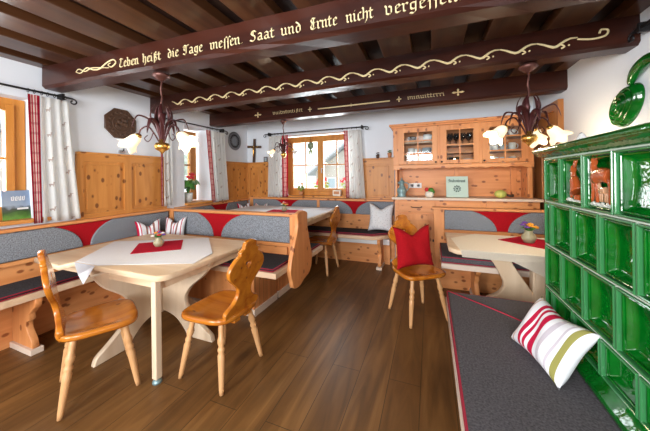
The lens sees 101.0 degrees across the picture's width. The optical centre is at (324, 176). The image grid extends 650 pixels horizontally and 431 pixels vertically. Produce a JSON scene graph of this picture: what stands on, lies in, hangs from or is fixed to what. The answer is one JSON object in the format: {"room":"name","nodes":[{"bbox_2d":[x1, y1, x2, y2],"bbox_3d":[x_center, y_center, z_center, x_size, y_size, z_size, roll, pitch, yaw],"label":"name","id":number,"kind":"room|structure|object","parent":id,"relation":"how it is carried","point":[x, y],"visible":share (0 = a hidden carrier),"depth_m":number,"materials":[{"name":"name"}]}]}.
{"room":"rustic restaurant dining room","nodes":[
{"label":"rustic restaurant dining room","id":0,"kind":"room"},
{"bbox_2d":[0,57,247,228],"bbox_3d":[-2.825,0.137,2.627,0.420,2.600,6.830,-1,0,21],"label":"wall","id":1,"kind":"structure","parent":0,"point":[88,132],"depth_m":3.04,"materials":[{"name":"white paint"}]},
{"bbox_2d":[0,97,25,219],"bbox_3d":[-2.997,-0.146,1.877,0.134,1.090,1.280,-1,0,21],"label":"window","id":2,"kind":"structure","parent":1,"relation":"in","point":[13,159],"depth_m":2.39,"materials":[{"name":"brown wood"}]},
{"bbox_2d":[0,217,51,226],"bbox_3d":[-2.931,0.401,1.806,0.175,0.035,1.620,-1,0,21],"label":"trim","id":3,"kind":"structure","parent":1,"relation":"attached to","point":[26,220],"depth_m":2.31,"materials":[{"name":"brown wood"}]},
{"bbox_2d":[0,190,30,220],"bbox_3d":[-2.737,0.254,2.376,0.043,0.254,0.175,-1,0,21],"label":"brochure","id":4,"kind":"object","parent":3,"relation":"on","point":[14,204],"visible":1,"depth_m":2.37,"materials":[{"name":"multicoloured paper"}]},
{"bbox_2d":[0,83,76,104],"bbox_3d":[-2.823,-0.750,1.929,0.095,0.087,1.672,-1,0,21],"label":"curtain rod","id":5,"kind":"object","parent":1,"relation":"attached to","point":[61,96],"visible":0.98,"depth_m":2.48,"materials":[{"name":"black metal"}]},
{"bbox_2d":[27,93,80,223],"bbox_3d":[-2.548,-0.154,2.536,0.049,1.155,0.375,-1,0,21],"label":"curtain","id":6,"kind":"object","parent":5,"relation":"hanging from","point":[60,192],"visible":1,"depth_m":2.51,"materials":[{"name":"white fabric"}]},
{"bbox_2d":[0,46,222,113],"bbox_3d":[-2.660,-1.049,2.331,0.129,0.072,6.408,-1,0,21],"label":"ceiling beam","id":7,"kind":"structure","parent":1,"relation":"attached to","point":[5,52],"depth_m":2.45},
{"bbox_2d":[104,108,135,138],"bbox_3d":[-2.387,-0.614,3.139,0.036,0.342,0.342,-1,0,21],"label":"wall plaque","id":8,"kind":"object","parent":1,"relation":"attached to","point":[118,122],"visible":0.99,"depth_m":3.12,"materials":[{"name":"brown wood"}]},
{"bbox_2d":[75,151,166,219],"bbox_3d":[-2.345,0.092,3.196,0.060,0.697,1.000,-1,0,21],"label":"wall paneling","id":9,"kind":"structure","parent":1,"relation":"attached to","point":[108,184],"depth_m":3.09,"materials":[{"name":"brown wood"}]},
{"bbox_2d":[184,131,196,199],"bbox_3d":[-2.266,-0.170,4.297,0.090,1.120,0.450,-1,0,21],"label":"window","id":10,"kind":"structure","parent":1,"relation":"in","point":[191,155],"depth_m":4.40,"materials":[{"name":"brown wood"}]},
{"bbox_2d":[166,118,227,134],"bbox_3d":[-1.973,-0.766,4.099,0.095,0.087,1.332,-1,0,21],"label":"curtain rod","id":11,"kind":"object","parent":1,"relation":"attached to","point":[220,130],"visible":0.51,"depth_m":4.31,"materials":[{"name":"black metal"}]},
{"bbox_2d":[161,122,172,206],"bbox_3d":[-2.127,-0.170,3.604,0.045,1.135,0.157,-1,0,11],"label":"curtain","id":12,"kind":"object","parent":11,"relation":"hanging from","point":[168,179],"visible":0.72,"depth_m":3.61,"materials":[{"name":"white fabric"}]},
{"bbox_2d":[206,130,228,201],"bbox_3d":[-1.791,-0.164,4.465,0.048,1.155,0.470,-1,0,21],"label":"curtain","id":13,"kind":"object","parent":11,"relation":"hanging from","point":[217,151],"visible":1,"depth_m":4.47,"materials":[{"name":"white fabric"}]},
{"bbox_2d":[185,200,211,205],"bbox_3d":[-2.119,0.415,4.253,0.420,0.035,0.510,-1,0,21],"label":"trim","id":14,"kind":"structure","parent":1,"relation":"attached to","point":[194,202],"depth_m":4.19,"materials":[{"name":"brown wood"}]},
{"bbox_2d":[184,172,200,201],"bbox_3d":[-2.115,0.141,4.137,0.294,0.512,0.369,-1,0,21],"label":"potted plant","id":15,"kind":"object","parent":14,"relation":"on","point":[189,184],"visible":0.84,"depth_m":4.09,"materials":[{"name":"green plant"}]},
{"bbox_2d":[219,161,247,201],"bbox_3d":[-1.653,0.083,4.960,0.060,0.697,0.790,-1,0,21],"label":"trim","id":16,"kind":"structure","parent":1,"relation":"attached to","point":[237,172],"depth_m":5.03,"materials":[{"name":"brown wood"}]},
{"bbox_2d":[228,132,240,149],"bbox_3d":[-1.674,-0.653,4.970,0.027,0.344,0.344,-1,0,21],"label":"plate","id":17,"kind":"object","parent":1,"relation":"attached to","point":[234,141],"visible":1,"depth_m":4.96,"materials":[{"name":"grey"}]},
{"bbox_2d":[0,257,487,430],"bbox_3d":[-0.531,1.447,1.612,5.600,0.080,7.200,-1,0,21],"label":"floor","id":18,"kind":"structure","parent":0,"point":[335,357],"depth_m":1.91,"materials":[{"name":"brown wood"}]},
{"bbox_2d":[0,208,172,355],"bbox_3d":[-2.549,0.938,2.110,0.449,0.990,3.260,-1,0,21],"label":"bench","id":19,"kind":"object","parent":18,"relation":"on","point":[23,318],"visible":0.64,"depth_m":2.44,"materials":[{"name":"brown wood"}]},
{"bbox_2d":[0,276,42,301],"bbox_3d":[-2.431,0.909,2.151,0.433,0.034,0.367,-1,0,21],"label":"seat cushion","id":20,"kind":"object","parent":19,"relation":"on","point":[19,288],"depth_m":2.15,"materials":[{"name":"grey fabric"}]},
{"bbox_2d":[54,270,79,284],"bbox_3d":[-2.341,0.908,2.377,0.430,0.034,0.222,-1,0,21],"label":"seat cushion","id":21,"kind":"object","parent":19,"relation":"on","point":[62,276],"depth_m":2.39,"materials":[{"name":"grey fabric"}]},
{"bbox_2d":[37,249,140,421],"bbox_3d":[-1.576,0.936,1.813,0.494,0.967,0.456,-1,0,-43],"label":"dining chair","id":22,"kind":"object","parent":18,"relation":"on","point":[106,317],"visible":1,"depth_m":1.73,"materials":[{"name":"brown wood"}]},
{"bbox_2d":[34,233,243,385],"bbox_3d":[-1.591,1.050,2.484,1.460,0.742,1.125,-1,0,21],"label":"dining table","id":23,"kind":"object","parent":18,"relation":"on","point":[154,289],"visible":0.7,"depth_m":2.17,"materials":[{"name":"brown wood"}]},
{"bbox_2d":[74,238,211,283],"bbox_3d":[-1.571,0.747,2.431,1.160,0.148,0.886,-1,0,-7],"label":"tablecloth","id":24,"kind":"object","parent":23,"relation":"on","point":[192,250],"visible":0.94,"depth_m":2.26,"materials":[{"name":"white fabric"}]},
{"bbox_2d":[130,240,182,253],"bbox_3d":[-1.593,0.671,2.572,0.395,0.004,0.452,-1,0,-26],"label":"table runner","id":25,"kind":"object","parent":24,"relation":"on","point":[175,244],"visible":0.96,"depth_m":2.52,"materials":[{"name":"red fabric"}]},
{"bbox_2d":[151,231,165,246],"bbox_3d":[-1.584,0.595,2.558,0.120,0.147,0.123,-1,0,21],"label":"flower vase","id":26,"kind":"object","parent":25,"relation":"on","point":[158,242],"visible":1,"depth_m":2.53,"materials":[{"name":"beige"}]},
{"bbox_2d":[174,198,249,209],"bbox_3d":[-1.631,0.926,4.454,0.449,0.990,1.605,-1,0,21],"label":"bench","id":27,"kind":"object","parent":18,"relation":"on","point":[231,204],"visible":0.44,"depth_m":4.56,"materials":[{"name":"brown wood"}]},
{"bbox_2d":[178,238,263,395],"bbox_3d":[-0.730,0.925,1.970,0.494,0.967,0.456,-1,0,24],"label":"dining chair","id":28,"kind":"object","parent":18,"relation":"on","point":[220,308],"visible":1,"depth_m":1.87,"materials":[{"name":"brown wood"}]},
{"bbox_2d":[188,244,287,316],"bbox_3d":[-1.266,1.112,3.071,1.955,0.610,0.525,-1,0,21],"label":"bench","id":29,"kind":"object","parent":18,"relation":"on","point":[215,280],"visible":0.3,"depth_m":2.87,"materials":[{"name":"brown wood"}]},
{"bbox_2d":[220,258,234,265],"bbox_3d":[-0.954,0.890,2.724,0.114,0.034,0.222,-1,0,21],"label":"seat cushion","id":30,"kind":"object","parent":29,"relation":"on","point":[228,263],"depth_m":2.71,"materials":[{"name":"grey fabric"}]},
{"bbox_2d":[134,219,159,235],"bbox_3d":[-2.144,0.709,3.271,0.142,0.349,0.280,-1,0,39],"label":"pillow","id":31,"kind":"object","parent":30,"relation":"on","point":[142,229],"visible":0.48,"depth_m":3.23,"materials":[{"name":"fabric"}]},
{"bbox_2d":[165,217,186,234],"bbox_3d":[-1.954,0.706,3.485,0.280,0.349,0.142,-1,0,2],"label":"pillow","id":32,"kind":"object","parent":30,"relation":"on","point":[177,228],"visible":0.67,"depth_m":3.46,"materials":[{"name":"fabric"}]},
{"bbox_2d":[259,252,288,271],"bbox_3d":[-0.590,0.885,2.740,0.460,0.034,0.515,-1,0,21],"label":"seat cushion","id":33,"kind":"object","parent":29,"relation":"on","point":[272,262],"depth_m":2.73,"materials":[{"name":"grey fabric"}]},
{"bbox_2d":[170,208,311,292],"bbox_3d":[-1.180,0.868,3.250,2.010,0.975,0.512,-1,0,21],"label":"bench backrest","id":34,"kind":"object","parent":18,"relation":"on","point":[290,230],"depth_m":3.11,"materials":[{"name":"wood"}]},
{"bbox_2d":[277,245,322,297],"bbox_3d":[-1.044,1.161,3.589,1.990,0.505,0.530,-1,0,21],"label":"bench","id":35,"kind":"object","parent":18,"relation":"on","point":[283,281],"visible":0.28,"depth_m":3.23,"materials":[{"name":"brown wood"}]},
{"bbox_2d":[310,243,319,250],"bbox_3d":[-1.061,0.893,3.613,1.955,0.029,0.463,-1,0,21],"label":"seat cushion","id":36,"kind":"object","parent":35,"relation":"on","point":[313,245],"visible":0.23,"depth_m":3.37,"materials":[{"name":"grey fabric"}]},
{"bbox_2d":[307,209,333,225],"bbox_3d":[-0.761,0.976,4.191,1.640,0.868,1.200,-1,0,21],"label":"dining table","id":37,"kind":"object","parent":18,"relation":"on","point":[314,219],"visible":0.02,"depth_m":3.81,"materials":[{"name":"brown wood"}]},
{"bbox_2d":[231,205,334,217],"bbox_3d":[-0.769,0.538,4.187,1.600,0.004,1.170,-1,0,21],"label":"tablecloth","id":38,"kind":"object","parent":37,"relation":"on","point":[311,211],"visible":0.42,"depth_m":4.38,"materials":[{"name":"white fabric"}]},
{"bbox_2d":[267,209,297,212],"bbox_3d":[-0.627,0.532,4.083,0.520,0.004,0.365,-1,0,15],"label":"table runner","id":39,"kind":"object","parent":38,"relation":"on","point":[273,210],"visible":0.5,"depth_m":4.05,"materials":[{"name":"red fabric"}]},
{"bbox_2d":[250,197,394,270],"bbox_3d":[-0.238,0.896,4.576,2.735,1.015,0.479,-1,0,21],"label":"bench","id":40,"kind":"object","parent":18,"relation":"on","point":[355,213],"visible":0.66,"depth_m":4.44,"materials":[{"name":"brown wood"}]},
{"bbox_2d":[307,226,387,235],"bbox_3d":[-0.110,0.883,4.486,2.307,0.034,0.363,-1,0,21],"label":"seat cushion","id":41,"kind":"object","parent":40,"relation":"on","point":[322,229],"visible":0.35,"depth_m":4.23,"materials":[{"name":"grey fabric"}]},
{"bbox_2d":[368,203,393,230],"bbox_3d":[0.870,0.639,4.171,0.400,0.427,0.186,-1,0,25],"label":"pillow","id":42,"kind":"object","parent":41,"relation":"on","point":[380,219],"visible":0.96,"depth_m":4.12,"materials":[{"name":"fabric"}]},
{"bbox_2d":[309,206,340,275],"bbox_3d":[-0.027,0.915,3.998,0.494,0.967,0.456,-1,0,24],"label":"dining chair","id":43,"kind":"object","parent":18,"relation":"on","point":[330,240],"visible":0.89,"depth_m":3.90,"materials":[{"name":"brown wood"}]},
{"bbox_2d":[388,215,447,328],"bbox_3d":[0.909,0.903,2.718,0.456,0.967,0.494,-1,0,-16],"label":"dining chair","id":44,"kind":"object","parent":18,"relation":"on","point":[420,273],"visible":0.73,"depth_m":2.67,"materials":[{"name":"brown wood"}]},
{"bbox_2d":[393,224,433,269],"bbox_3d":[0.900,0.712,2.721,0.430,0.413,0.171,-1,0,-17],"label":"pillow","id":45,"kind":"object","parent":44,"relation":"on","point":[414,249],"visible":1,"depth_m":2.66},
{"bbox_2d":[445,297,464,430],"bbox_3d":[0.994,1.163,0.578,1.200,0.448,2.790,-1,0,21],"label":"bench","id":46,"kind":"object","parent":18,"relation":"on","point":[449,325],"visible":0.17,"depth_m":1.28,"materials":[{"name":"beige wood"}]},
{"bbox_2d":[447,291,621,430],"bbox_3d":[0.993,0.909,0.571,1.193,0.058,2.786,-1,0,21],"label":"seat cushion","id":47,"kind":"object","parent":46,"relation":"on","point":[503,387],"visible":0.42,"depth_m":1.16,"materials":[{"name":"grey fabric"}]},
{"bbox_2d":[510,297,599,389],"bbox_3d":[1.068,0.765,1.277,0.192,0.235,0.372,-1,0,10],"label":"pillow","id":48,"kind":"object","parent":47,"relation":"on","point":[558,345],"visible":1,"depth_m":1.19,"materials":[{"name":"fabric"}]},
{"bbox_2d":[389,115,543,265],"bbox_3d":[1.841,0.312,3.722,1.785,2.128,0.539,-1,0,21],"label":"hutch","id":49,"kind":"object","parent":18,"relation":"on","point":[514,176],"visible":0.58,"depth_m":3.65,"materials":[{"name":"brown wood"}]},
{"bbox_2d":[397,178,408,196],"bbox_3d":[1.109,0.158,3.846,0.135,0.270,0.153,-1,0,-33],"label":"jug","id":50,"kind":"object","parent":49,"relation":"on","point":[401,190],"visible":1,"depth_m":3.81,"materials":[{"name":"teal"}]},
{"bbox_2d":[409,183,421,187],"bbox_3d":[1.372,0.140,4.071,0.180,0.075,0.017,-1,0,21],"label":"socket plate","id":51,"kind":"object","parent":49,"relation":"attached to","point":[411,185],"visible":1,"depth_m":4.07,"materials":[{"name":"white plastic"}]},
{"bbox_2d":[404,141,431,145],"bbox_3d":[1.371,-0.479,3.954,0.540,0.014,0.327,-1,0,21],"label":"shelf","id":52,"kind":"object","parent":49,"relation":"attached to","point":[429,143],"depth_m":3.96,"materials":[{"name":"brown wood"}]},
{"bbox_2d":[404,154,431,156],"bbox_3d":[1.374,-0.305,3.954,0.540,0.014,0.327,-1,0,21],"label":"shelf","id":53,"kind":"object","parent":49,"relation":"attached to","point":[412,155],"depth_m":3.85,"materials":[{"name":"brown wood"}]},
{"bbox_2d":[422,147,431,152],"bbox_3d":[1.469,-0.361,3.840,0.124,0.095,0.150,-1,0,-35],"label":"cup","id":54,"kind":"object","parent":49,"relation":"on","point":[427,149],"visible":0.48,"depth_m":3.80,"materials":[{"name":"grey"}]},
{"bbox_2d":[423,134,431,141],"bbox_3d":[1.475,-0.542,3.837,0.116,0.110,0.140,-1,0,-35],"label":"cup","id":55,"kind":"object","parent":49,"relation":"on","point":[425,136],"visible":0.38,"depth_m":3.80,"materials":[{"name":"white ceramic"}]},
{"bbox_2d":[425,188,434,196],"bbox_3d":[1.450,0.222,3.719,0.118,0.133,0.120,-1,0,-29],"label":"flower pot","id":56,"kind":"object","parent":49,"relation":"on","point":[430,192],"visible":0.95,"depth_m":3.68,"materials":[{"name":"beige ceramic"}]},
{"bbox_2d":[411,151,472,154],"bbox_3d":[1.589,-0.320,3.864,1.084,0.018,0.337,-1,0,21],"label":"shelf","id":57,"kind":"object","parent":49,"relation":"attached to","point":[452,152],"depth_m":3.72,"materials":[{"name":"brown wood"}]},
{"bbox_2d":[446,176,468,196],"bbox_3d":[1.797,0.143,3.649,0.270,0.283,0.059,-1,0,21],"label":"sign","id":58,"kind":"object","parent":49,"relation":"on","point":[456,186],"visible":0.98,"depth_m":3.64,"materials":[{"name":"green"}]},
{"bbox_2d":[447,144,472,147],"bbox_3d":[1.861,-0.423,3.762,0.490,0.014,0.327,-1,0,21],"label":"shelf","id":59,"kind":"object","parent":49,"relation":"attached to","point":[451,146],"depth_m":3.75,"materials":[{"name":"brown wood"}]},
{"bbox_2d":[392,195,543,201],"bbox_3d":[1.856,0.300,3.718,1.755,0.032,0.535,-1,0,21],"label":"countertop","id":60,"kind":"structure","parent":49,"relation":"on","point":[408,197],"depth_m":3.50,"materials":[{"name":"beige wood"}]},
{"bbox_2d":[494,190,513,197],"bbox_3d":[2.262,0.225,3.390,0.210,0.104,0.110,-1,0,21],"label":"gourd","id":61,"kind":"object","parent":49,"relation":"on","point":[499,193],"visible":0.98,"depth_m":3.36,"materials":[{"name":"yellow"}]},
{"bbox_2d":[490,150,520,152],"bbox_3d":[2.337,-0.328,3.576,0.510,0.014,0.327,-1,0,21],"label":"shelf","id":62,"kind":"object","parent":49,"relation":"attached to","point":[512,151],"depth_m":3.49,"materials":[{"name":"brown wood"}]},
{"bbox_2d":[503,136,520,138],"bbox_3d":[2.335,-0.514,3.576,0.510,0.014,0.327,-1,0,21],"label":"shelf","id":63,"kind":"object","parent":49,"relation":"attached to","point":[507,137],"depth_m":3.51,"materials":[{"name":"brown wood"}]},
{"bbox_2d":[508,142,517,148],"bbox_3d":[2.418,-0.386,3.449,0.080,0.100,0.096,-1,0,-35],"label":"cup","id":64,"kind":"object","parent":49,"relation":"on","point":[512,145],"visible":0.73,"depth_m":3.43,"materials":[{"name":"white ceramic"}]},
{"bbox_2d":[432,206,544,294],"bbox_3d":[1.853,0.883,2.957,1.230,0.985,0.750,-1,0,21],"label":"bench","id":65,"kind":"object","parent":18,"relation":"on","point":[476,280],"visible":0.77,"depth_m":3.21,"materials":[{"name":"brown wood"}]},
{"bbox_2d":[440,243,528,270],"bbox_3d":[1.870,0.865,2.902,1.141,0.069,0.627,-1,0,21],"label":"seat cushion","id":66,"kind":"object","parent":65,"relation":"on","point":[447,256],"visible":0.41,"depth_m":2.75,"materials":[{"name":"grey fabric"}]},
{"bbox_2d":[445,232,545,302],"bbox_3d":[1.762,1.024,2.515,1.120,0.778,0.760,-1,0,21],"label":"dining table","id":67,"kind":"object","parent":18,"relation":"on","point":[513,287],"visible":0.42,"depth_m":2.41,"materials":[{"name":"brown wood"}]},
{"bbox_2d":[451,234,544,276],"bbox_3d":[1.763,0.763,2.486,1.070,0.267,0.772,-1,0,21],"label":"tablecloth","id":68,"kind":"object","parent":67,"relation":"on","point":[480,246],"visible":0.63,"depth_m":2.29,"materials":[{"name":"beige fabric"}]},
{"bbox_2d":[498,236,545,248],"bbox_3d":[1.987,0.625,2.527,0.367,0.004,0.478,-1,0,-26],"label":"table runner","id":69,"kind":"object","parent":68,"relation":"on","point":[539,243],"visible":0.33,"depth_m":2.53,"materials":[{"name":"red fabric"}]},
{"bbox_2d":[519,221,538,242],"bbox_3d":[1.927,0.525,2.524,0.158,0.196,0.162,-1,0,21],"label":"flower vase","id":70,"kind":"object","parent":69,"relation":"on","point":[528,236],"visible":1,"depth_m":2.49,"materials":[{"name":"beige"}]},
{"bbox_2d":[532,122,649,430],"bbox_3d":[1.294,0.596,0.705,0.720,1.575,1.850,-1,0,21],"label":"stove","id":71,"kind":"object","parent":18,"relation":"on","point":[597,187],"visible":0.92,"depth_m":1.05,"materials":[{"name":"tile"}]},
{"bbox_2d":[42,0,601,92],"bbox_3d":[-0.391,-0.943,1.837,4.660,0.204,0.183,-1,0,18],"label":"ceiling beam","id":72,"kind":"structure","parent":0,"point":[336,22],"depth_m":1.73,"materials":[{"name":"brown paint"}]},
{"bbox_2d":[117,71,197,153],"bbox_3d":[-1.293,-0.497,2.150,0.660,0.645,0.390,-1,0,21],"label":"chandelier","id":73,"kind":"object","parent":72,"relation":"hanging from","point":[186,141],"visible":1,"depth_m":2.10,"materials":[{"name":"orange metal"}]},
{"bbox_2d":[70,0,623,104],"bbox_3d":[-0.539,-1.143,1.500,4.690,0.060,6.410,-1,0,21],"label":"ceiling","id":74,"kind":"structure","parent":0,"point":[421,41],"depth_m":2.13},
{"bbox_2d":[209,70,567,127],"bbox_3d":[0.304,-0.952,3.645,4.690,0.204,0.189,-1,0,21],"label":"ceiling beam","id":75,"kind":"structure","parent":0,"point":[553,82],"depth_m":3.29,"materials":[{"name":"brown paint"}]},
{"bbox_2d":[267,120,297,158],"bbox_3d":[-0.640,-0.549,4.003,0.398,0.575,0.320,-1,0,-44],"label":"chandelier","id":76,"kind":"object","parent":75,"relation":"hanging from","point":[283,147],"visible":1,"depth_m":3.98,"materials":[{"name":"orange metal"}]},
{"bbox_2d":[247,96,532,261],"bbox_3d":[0.723,0.090,4.679,4.690,2.600,0.420,-1,0,21],"label":"wall","id":77,"kind":"structure","parent":0,"point":[379,136],"depth_m":4.41,"materials":[{"name":"white paint"}]},
{"bbox_2d":[0,26,240,112],"bbox_3d":[-2.349,-1.053,2.209,0.240,0.072,6.408,-1,0,21],"label":"ceiling beam","id":78,"kind":"structure","parent":77,"relation":"attached to","point":[11,39],"depth_m":2.24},
{"bbox_2d":[0,1,262,109],"bbox_3d":[-1.986,-1.058,2.067,0.240,0.072,6.408,-1,0,21],"label":"ceiling beam","id":79,"kind":"structure","parent":77,"relation":"attached to","point":[16,19],"depth_m":1.99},
{"bbox_2d":[0,0,284,106],"bbox_3d":[-1.623,-1.063,1.925,0.240,0.072,6.408,-1,0,21],"label":"ceiling beam","id":80,"kind":"structure","parent":77,"relation":"attached to","point":[66,13],"depth_m":1.86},
{"bbox_2d":[74,0,306,104],"bbox_3d":[-1.260,-1.068,1.782,0.240,0.072,6.408,-1,0,21],"label":"ceiling beam","id":81,"kind":"structure","parent":77,"relation":"attached to","point":[133,14],"depth_m":1.83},
{"bbox_2d":[147,0,331,101],"bbox_3d":[-0.896,-1.072,1.640,0.240,0.072,6.408,-1,0,21],"label":"ceiling beam","id":82,"kind":"structure","parent":77,"relation":"attached to","point":[200,15],"depth_m":1.79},
{"bbox_2d":[248,162,267,197],"bbox_3d":[-1.217,0.077,5.182,0.650,0.697,0.060,-1,0,21],"label":"trim","id":83,"kind":"structure","parent":77,"relation":"attached to","point":[257,171],"depth_m":5.22,"materials":[{"name":"brown wood"}]},
{"bbox_2d":[247,139,260,161],"bbox_3d":[-1.383,-0.500,5.214,0.312,0.461,0.051,-1,0,21],"label":"crucifix","id":84,"kind":"object","parent":83,"relation":"on","point":[254,146],"visible":1,"depth_m":5.21,"materials":[{"name":"brown wood"}]},
{"bbox_2d":[219,0,358,97],"bbox_3d":[-0.533,-1.077,1.498,0.240,0.072,6.408,-1,0,21],"label":"ceiling beam","id":85,"kind":"structure","parent":77,"relation":"attached to","point":[246,10],"depth_m":1.75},
{"bbox_2d":[308,135,313,158],"bbox_3d":[-0.260,-0.528,4.890,0.115,0.438,0.118,-1,0,21],"label":"ball","id":86,"kind":"object","parent":77,"relation":"hanging from","point":[310,144],"visible":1,"depth_m":4.86,"materials":[{"name":"green glass"}]},
{"bbox_2d":[263,125,368,137],"bbox_3d":[-0.219,-0.784,4.730,2.012,0.087,0.095,-1,0,21],"label":"curtain rod","id":87,"kind":"object","parent":77,"relation":"attached to","point":[361,126],"visible":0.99,"depth_m":4.64,"materials":[{"name":"black metal"}]},
{"bbox_2d":[268,135,287,196],"bbox_3d":[-0.873,-0.184,4.960,0.440,1.130,0.047,-1,0,21],"label":"curtain","id":88,"kind":"object","parent":87,"relation":"hanging from","point":[277,166],"visible":0.94,"depth_m":4.96,"materials":[{"name":"white fabric"}]},
{"bbox_2d":[344,129,364,198],"bbox_3d":[0.486,-0.201,4.427,0.360,1.130,0.048,-1,0,21],"label":"curtain","id":89,"kind":"object","parent":87,"relation":"hanging from","point":[354,172],"visible":1,"depth_m":4.43,"materials":[{"name":"white fabric"}]},
{"bbox_2d":[288,134,345,195],"bbox_3d":[-0.074,-0.199,4.908,1.385,1.100,0.134,-1,0,21],"label":"window","id":90,"kind":"structure","parent":77,"relation":"in","point":[321,190],"depth_m":4.92,"materials":[{"name":"brown wood"}]},
{"bbox_2d":[288,195,359,198],"bbox_3d":[-0.107,0.364,4.813,1.520,0.035,0.180,-1,0,21],"label":"trim","id":91,"kind":"structure","parent":77,"relation":"attached to","point":[295,196],"depth_m":4.78,"materials":[{"name":"brown wood"}]},
{"bbox_2d":[297,180,304,194],"bbox_3d":[-0.440,0.212,4.952,0.149,0.275,0.175,-1,0,21],"label":"potted plant","id":92,"kind":"object","parent":91,"relation":"on","point":[301,188],"visible":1,"depth_m":4.92,"materials":[{"name":"green plant"}]},
{"bbox_2d":[333,190,341,195],"bbox_3d":[0.212,0.291,4.697,0.140,0.100,0.082,-1,0,21],"label":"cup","id":93,"kind":"object","parent":91,"relation":"on","point":[335,192],"visible":1,"depth_m":4.66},
{"bbox_2d":[291,0,386,94],"bbox_3d":[-0.170,-1.082,1.355,0.240,0.072,6.408,-1,0,21],"label":"ceiling beam","id":94,"kind":"structure","parent":77,"relation":"attached to","point":[356,52],"depth_m":2.28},
{"bbox_2d":[360,157,394,200],"bbox_3d":[0.831,0.051,4.379,0.590,0.697,0.060,-1,0,21],"label":"trim","id":95,"kind":"structure","parent":77,"relation":"attached to","point":[379,175],"depth_m":4.37,"materials":[{"name":"brown wood"}]},
{"bbox_2d":[377,34,417,90],"bbox_3d":[0.193,-1.087,1.213,0.240,0.072,6.408,-1,0,21],"label":"ceiling beam","id":96,"kind":"structure","parent":77,"relation":"attached to","point":[402,44],"depth_m":2.21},
{"bbox_2d":[431,24,467,86],"bbox_3d":[0.556,-1.091,1.071,0.240,0.072,6.408,-1,0,21],"label":"ceiling beam","id":97,"kind":"structure","parent":77,"relation":"attached to","point":[454,35],"depth_m":2.08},
{"bbox_2d":[466,13,533,81],"bbox_3d":[0.919,-1.096,0.928,0.240,0.072,6.408,-1,0,21],"label":"ceiling beam","id":98,"kind":"structure","parent":77,"relation":"attached to","point":[512,25],"depth_m":1.95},
{"bbox_2d":[503,0,610,77],"bbox_3d":[1.282,-1.101,0.786,0.240,0.072,6.408,-1,0,21],"label":"ceiling beam","id":99,"kind":"structure","parent":77,"relation":"attached to","point":[573,15],"depth_m":1.81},
{"bbox_2d":[150,14,640,114],"bbox_3d":[-0.064,-0.947,2.706,4.690,0.204,0.187,-1,0,21],"label":"ceiling beam","id":100,"kind":"structure","parent":0,"point":[607,37],"depth_m":2.25,"materials":[{"name":"brown paint"}]},
{"bbox_2d":[483,62,572,147],"bbox_3d":[1.589,-0.548,2.086,0.655,0.635,0.385,-1,0,-24],"label":"chandelier","id":101,"kind":"object","parent":100,"relation":"hanging from","point":[533,136],"visible":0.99,"depth_m":2.07,"materials":[{"name":"brown metal"}]},
{"bbox_2d":[533,6,649,141],"bbox_3d":[1.853,0.076,0.794,0.250,2.600,6.830,-1,0,21],"label":"wall","id":102,"kind":"structure","parent":0,"point":[593,83],"depth_m":2.22,"materials":[{"name":"white paint"}]},
{"bbox_2d":[532,99,563,208],"bbox_3d":[2.624,0.276,3.226,0.095,2.180,0.880,-1,0,21],"label":"door","id":103,"kind":"structure","parent":102,"relation":"in","point":[555,118],"depth_m":3.27,"materials":[{"name":"brown wood"}]},
{"bbox_2d":[545,0,649,71],"bbox_3d":[1.589,-1.105,0.666,0.119,0.072,6.408,-1,0,21],"label":"ceiling beam","id":104,"kind":"structure","parent":102,"relation":"attached to","point":[626,8],"depth_m":1.78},
{"bbox_2d":[609,82,644,127],"bbox_3d":[2.096,-0.492,1.893,0.082,0.284,0.295,-1,0,21],"label":"plate","id":105,"kind":"object","parent":102,"relation":"attached to","point":[627,104],"depth_m":1.83,"materials":[{"name":"green ceramic"}]},
{"bbox_2d":[627,19,649,42],"bbox_3d":[1.823,-0.925,1.171,0.087,0.087,1.332,-1,0,21],"label":"curtain rod","id":106,"kind":"object","parent":102,"relation":"attached to","point":[644,26],"visible":1,"depth_m":1.69,"materials":[{"name":"black metal"}]},
{"bbox_2d":[627,52,649,84],"bbox_3d":[2.010,-0.691,1.673,0.072,0.142,0.367,-1,0,21],"label":"wall decoration","id":107,"kind":"object","parent":102,"relation":"attached to","point":[643,62],"depth_m":1.72,"materials":[{"name":"green ceramic"}]},
{"label":"outside","id":108,"kind":"structure","parent":0,"visible":0},
{"bbox_3d":[-10.974,2.094,12.903,22.100,0.100,44.000,-1,0,21],"label":"trim","id":109,"kind":"structure","parent":108,"visible":0},
{"bbox_2d":[0,119,2,205],"bbox_3d":[-16.285,-0.277,10.136,7.200,4.780,9.000,-1,0,11],"label":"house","id":110,"kind":"structure","parent":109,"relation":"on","point":[1,175],"depth_m":10.89,"materials":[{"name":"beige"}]},
{"bbox_2d":[184,154,187,188],"bbox_3d":[-6.195,-0.531,10.384,3.373,5.032,3.153,-1,0,21],"label":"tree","id":111,"kind":"object","parent":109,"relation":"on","point":[185,155],"visible":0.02,"depth_m":9.68,"materials":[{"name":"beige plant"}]},
{"bbox_2d":[307,143,348,187],"bbox_3d":[2.773,-0.326,22.433,6.200,4.380,7.200,-1,0,21],"label":"house","id":112,"kind":"structure","parent":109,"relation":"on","point":[330,170],"depth_m":20.07,"materials":[{"name":"beige"}]},
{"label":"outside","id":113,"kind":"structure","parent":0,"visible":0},
{"bbox_3d":[10.172,1.817,14.792,15.900,0.100,25.050,-1,0,21],"label":"trim","id":114,"kind":"structure","parent":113,"visible":0},
{"bbox_2d":[313,177,328,187],"bbox_3d":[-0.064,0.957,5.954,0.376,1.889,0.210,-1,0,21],"label":"geranium","id":115,"kind":"object","parent":114,"relation":"on","point":[316,183],"visible":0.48,"depth_m":5.92,"materials":[{"name":"pink plant"}]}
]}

